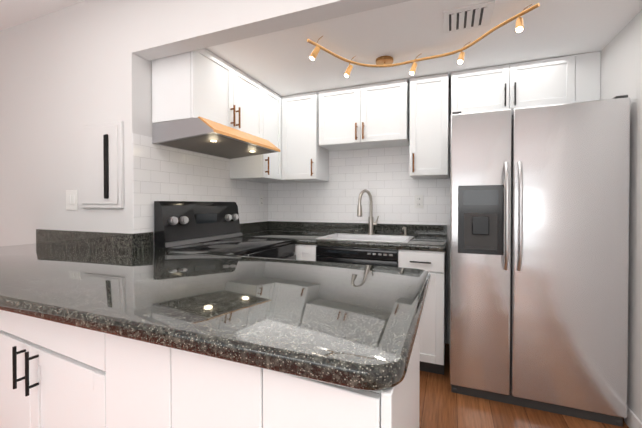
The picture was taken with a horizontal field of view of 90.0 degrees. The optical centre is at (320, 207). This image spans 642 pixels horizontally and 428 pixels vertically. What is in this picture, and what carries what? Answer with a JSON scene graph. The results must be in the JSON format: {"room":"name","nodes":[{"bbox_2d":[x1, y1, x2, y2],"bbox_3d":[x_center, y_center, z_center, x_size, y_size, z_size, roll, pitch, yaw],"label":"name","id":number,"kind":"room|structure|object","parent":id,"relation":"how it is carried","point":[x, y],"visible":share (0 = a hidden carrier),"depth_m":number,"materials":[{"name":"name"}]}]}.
{"room":"kitchen","nodes":[
{"label":"kitchen","id":0,"kind":"room"},
{"bbox_2d":[0,0,84,30],"bbox_3d":[-1.623,-1.398,0.308,5.310,0.100,6.795,0,1,22],"label":"ceiling","id":1,"kind":"structure","parent":0,"point":[14,12],"depth_m":2.22,"materials":[{"name":"white paint"}]},
{"bbox_2d":[0,0,262,247],"bbox_3d":[-1.929,-0.104,3.196,2.350,2.550,1.695,0,1,22],"label":"wall","id":2,"kind":"structure","parent":0,"point":[66,73],"depth_m":2.22,"materials":[{"name":"white paint"}]},
{"bbox_2d":[66,190,77,209],"bbox_3d":[-1.696,-0.051,2.183,0.120,0.135,0.009,0,1,22],"label":"light switch","id":3,"kind":"object","parent":2,"relation":"attached to","point":[71,199],"visible":1,"depth_m":2.18,"materials":[{"name":"white plastic"}]},
{"bbox_2d":[80,121,123,207],"bbox_3d":[-1.410,-0.267,2.048,0.390,0.540,0.040,0,1,22],"label":"breaker panel","id":4,"kind":"object","parent":2,"relation":"attached to","point":[102,161],"visible":0.96,"depth_m":2.03,"materials":[{"name":"white paint"}]},
{"bbox_2d":[152,48,259,136],"bbox_3d":[-0.791,-0.791,2.387,0.342,0.471,0.788,0,1,22],"label":"upper cabinet","id":5,"kind":"object","parent":2,"relation":"attached to","point":[196,83],"depth_m":2.08,"materials":[{"name":"white wood"}]},
{"bbox_2d":[152,116,279,158],"bbox_3d":[-0.716,-0.488,2.360,0.506,0.136,0.790,0,1,22],"label":"range hood","id":6,"kind":"object","parent":5,"relation":"attached to","point":[201,135],"visible":1,"depth_m":2.11,"materials":[{"name":"silver metal"}]},
{"bbox_2d":[230,83,283,182],"bbox_3d":[-0.566,-0.644,2.879,0.393,0.776,0.391,0,1,22],"label":"upper cabinet","id":7,"kind":"object","parent":2,"relation":"attached to","point":[266,168],"depth_m":2.81,"materials":[{"name":"white wood"}]},
{"bbox_2d":[131,0,410,60],"bbox_3d":[0.127,-1.151,1.505,2.720,0.420,0.120,0,1,22],"label":"header beam","id":8,"kind":"structure","parent":0,"point":[162,28],"depth_m":1.74,"materials":[{"name":"white paint"}]},
{"bbox_2d":[293,87,450,343],"bbox_3d":[0.717,-0.102,2.977,2.720,2.550,0.120,0,1,22],"label":"wall","id":9,"kind":"structure","parent":0,"point":[447,323],"depth_m":2.77,"materials":[{"name":"white paint"}]},
{"bbox_2d":[36,133,450,249],"bbox_3d":[-0.050,-0.152,2.361,3.679,0.815,1.595,0,1,22],"label":"backsplash","id":10,"kind":"structure","parent":9,"relation":"attached to","point":[381,175],"depth_m":2.89,"materials":[{"name":"tile"}]},
{"bbox_2d":[415,195,422,207],"bbox_3d":[0.866,-0.053,2.840,0.074,0.116,0.008,0,1,22],"label":"electrical outlet","id":11,"kind":"object","parent":10,"relation":"attached to","point":[418,201],"visible":1,"depth_m":2.84,"materials":[{"name":"white plastic"}]},
{"bbox_2d":[284,92,328,181],"bbox_3d":[-0.162,-0.645,3.051,0.370,0.776,0.374,0,1,22],"label":"upper cabinet","id":12,"kind":"object","parent":9,"relation":"attached to","point":[304,133],"depth_m":2.93,"materials":[{"name":"white wood"}]},
{"bbox_2d":[316,79,407,151],"bbox_3d":[0.392,-0.791,2.853,0.763,0.481,0.322,0,1,22],"label":"upper cabinet","id":13,"kind":"object","parent":9,"relation":"attached to","point":[375,115],"depth_m":2.71,"materials":[{"name":"white wood"}]},
{"bbox_2d":[408,73,451,178],"bbox_3d":[0.898,-0.641,2.651,0.288,0.776,0.322,0,1,22],"label":"upper cabinet","id":14,"kind":"object","parent":9,"relation":"attached to","point":[428,96],"depth_m":2.51,"materials":[{"name":"white wood"}]},
{"bbox_2d":[452,54,579,112],"bbox_3d":[1.407,-0.866,2.443,0.772,0.321,0.322,0,1,22],"label":"upper cabinet","id":15,"kind":"object","parent":9,"relation":"attached to","point":[551,81],"depth_m":2.28,"materials":[{"name":"white wood"}]},
{"bbox_2d":[206,0,641,96],"bbox_3d":[0.422,-1.199,2.235,2.720,0.340,1.455,0,1,22],"label":"ceiling","id":16,"kind":"structure","parent":0,"point":[281,63],"depth_m":2.00,"materials":[{"name":"white paint"}]},
{"bbox_2d":[307,3,539,76],"bbox_3d":[0.571,-0.954,1.930,1.186,0.143,0.583,0,1,22],"label":"track light","id":17,"kind":"object","parent":16,"relation":"attached to","point":[384,61],"visible":1,"depth_m":1.99,"materials":[{"name":"gold metal"}]},
{"bbox_2d":[443,0,494,33],"bbox_3d":[0.787,-1.014,1.725,0.240,0.016,0.220,0,1,22],"label":"ceiling vent","id":18,"kind":"object","parent":16,"relation":"in","point":[468,17],"visible":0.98,"depth_m":1.70,"materials":[{"name":"white metal"}]},
{"bbox_2d":[419,343,628,427],"bbox_3d":[-0.555,1.257,-0.159,2.720,0.100,6.675,0,1,22],"label":"floor","id":19,"kind":"structure","parent":0,"point":[441,405],"depth_m":1.85,"materials":[{"name":"brown wood"}]},
{"bbox_2d":[154,201,295,259],"bbox_3d":[-0.615,0.568,2.330,0.691,1.225,0.796,0,1,22],"label":"range","id":20,"kind":"object","parent":19,"relation":"on","point":[200,226],"visible":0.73,"depth_m":2.27,"materials":[{"name":"black metal"}]},
{"bbox_2d":[294,241,301,259],"bbox_3d":[-0.358,0.733,2.998,0.675,0.879,0.618,0,1,22],"label":"base cabinet","id":21,"kind":"object","parent":19,"relation":"on","point":[298,244],"depth_m":2.59,"materials":[{"name":"white wood"}]},
{"bbox_2d":[302,245,333,262],"bbox_3d":[-0.012,0.735,2.859,0.184,0.879,0.618,0,1,22],"label":"base cabinet","id":22,"kind":"object","parent":19,"relation":"on","point":[309,252],"depth_m":2.55,"materials":[{"name":"white wood"}]},
{"bbox_2d":[394,249,445,374],"bbox_3d":[0.810,0.738,2.527,0.309,0.879,0.618,0,1,22],"label":"base cabinet","id":23,"kind":"object","parent":19,"relation":"on","point":[425,253],"depth_m":2.22,"materials":[{"name":"white wood"}]},
{"bbox_2d":[242,231,445,248],"bbox_3d":[0.145,0.272,2.788,1.761,0.045,0.621,0,1,22],"label":"countertop","id":24,"kind":"structure","parent":23,"relation":"on","point":[306,238],"depth_m":2.46,"materials":[{"name":"black stone"}]},
{"bbox_2d":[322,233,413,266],"bbox_3d":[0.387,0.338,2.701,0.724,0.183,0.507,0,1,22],"label":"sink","id":25,"kind":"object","parent":24,"relation":"in","point":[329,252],"depth_m":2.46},
{"bbox_2d":[357,189,378,232],"bbox_3d":[0.423,0.042,2.838,0.161,0.407,0.239,0,1,22],"label":"faucet","id":26,"kind":"object","parent":24,"relation":"on","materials":[{"name":"silver metal"}]},
{"bbox_2d":[450,95,629,426],"bbox_3d":[1.351,0.290,2.177,0.880,1.784,0.816,0,1,22],"label":"fridge","id":27,"kind":"object","parent":19,"relation":"on","point":[539,241],"visible":1,"depth_m":1.84,"materials":[{"name":"grey metal"}]},
{"bbox_2d":[600,10,641,421],"bbox_3d":[0.784,-0.062,-0.650,0.120,2.550,6.795,0,1,22],"label":"wall","id":28,"kind":"structure","parent":0,"point":[621,64],"depth_m":1.72,"materials":[{"name":"white paint"}]},
{"bbox_2d":[624,406,641,427],"bbox_3d":[0.568,1.169,-0.991,0.014,0.095,5.975,0,1,22],"label":"baseboard","id":29,"kind":"structure","parent":28,"relation":"attached to","point":[631,420],"depth_m":1.69,"materials":[{"name":"white wood"}]},
{"bbox_3d":[-2.413,1.258,-0.258,4.050,0.100,5.100,0,1,22],"label":"floor","id":30,"kind":"structure","parent":0,"visible":0},
{"bbox_2d":[0,315,79,427],"bbox_3d":[-1.277,0.748,1.640,1.758,0.878,0.971,0,1,22],"label":"base cabinet","id":31,"kind":"object","parent":30,"relation":"on","point":[38,360],"depth_m":1.10,"materials":[{"name":"white wood"}]},
{"bbox_2d":[0,243,429,406],"bbox_3d":[-0.934,0.287,1.489,2.696,0.044,0.989,0,1,22],"label":"countertop","id":32,"kind":"structure","parent":31,"relation":"on","point":[354,329],"depth_m":0.90,"materials":[{"name":"black stone"}]},
{"bbox_2d":[76,331,155,427],"bbox_3d":[-0.361,0.752,1.271,0.332,0.878,0.971,0,1,22],"label":"base cabinet","id":33,"kind":"object","parent":30,"relation":"on","point":[92,337],"depth_m":0.90,"materials":[{"name":"white wood"}]},
{"bbox_2d":[156,351,259,427],"bbox_3d":[-0.078,0.754,1.156,0.279,0.878,0.971,0,1,22],"label":"base cabinet","id":34,"kind":"object","parent":30,"relation":"on","point":[191,393],"depth_m":0.75,"materials":[{"name":"white wood"}]},
{"bbox_2d":[260,339,419,427],"bbox_3d":[0.176,0.755,1.054,0.270,0.878,0.971,0,1,22],"label":"base cabinet","id":35,"kind":"object","parent":30,"relation":"on","point":[284,403],"depth_m":0.62,"materials":[{"name":"white wood"}]}
]}

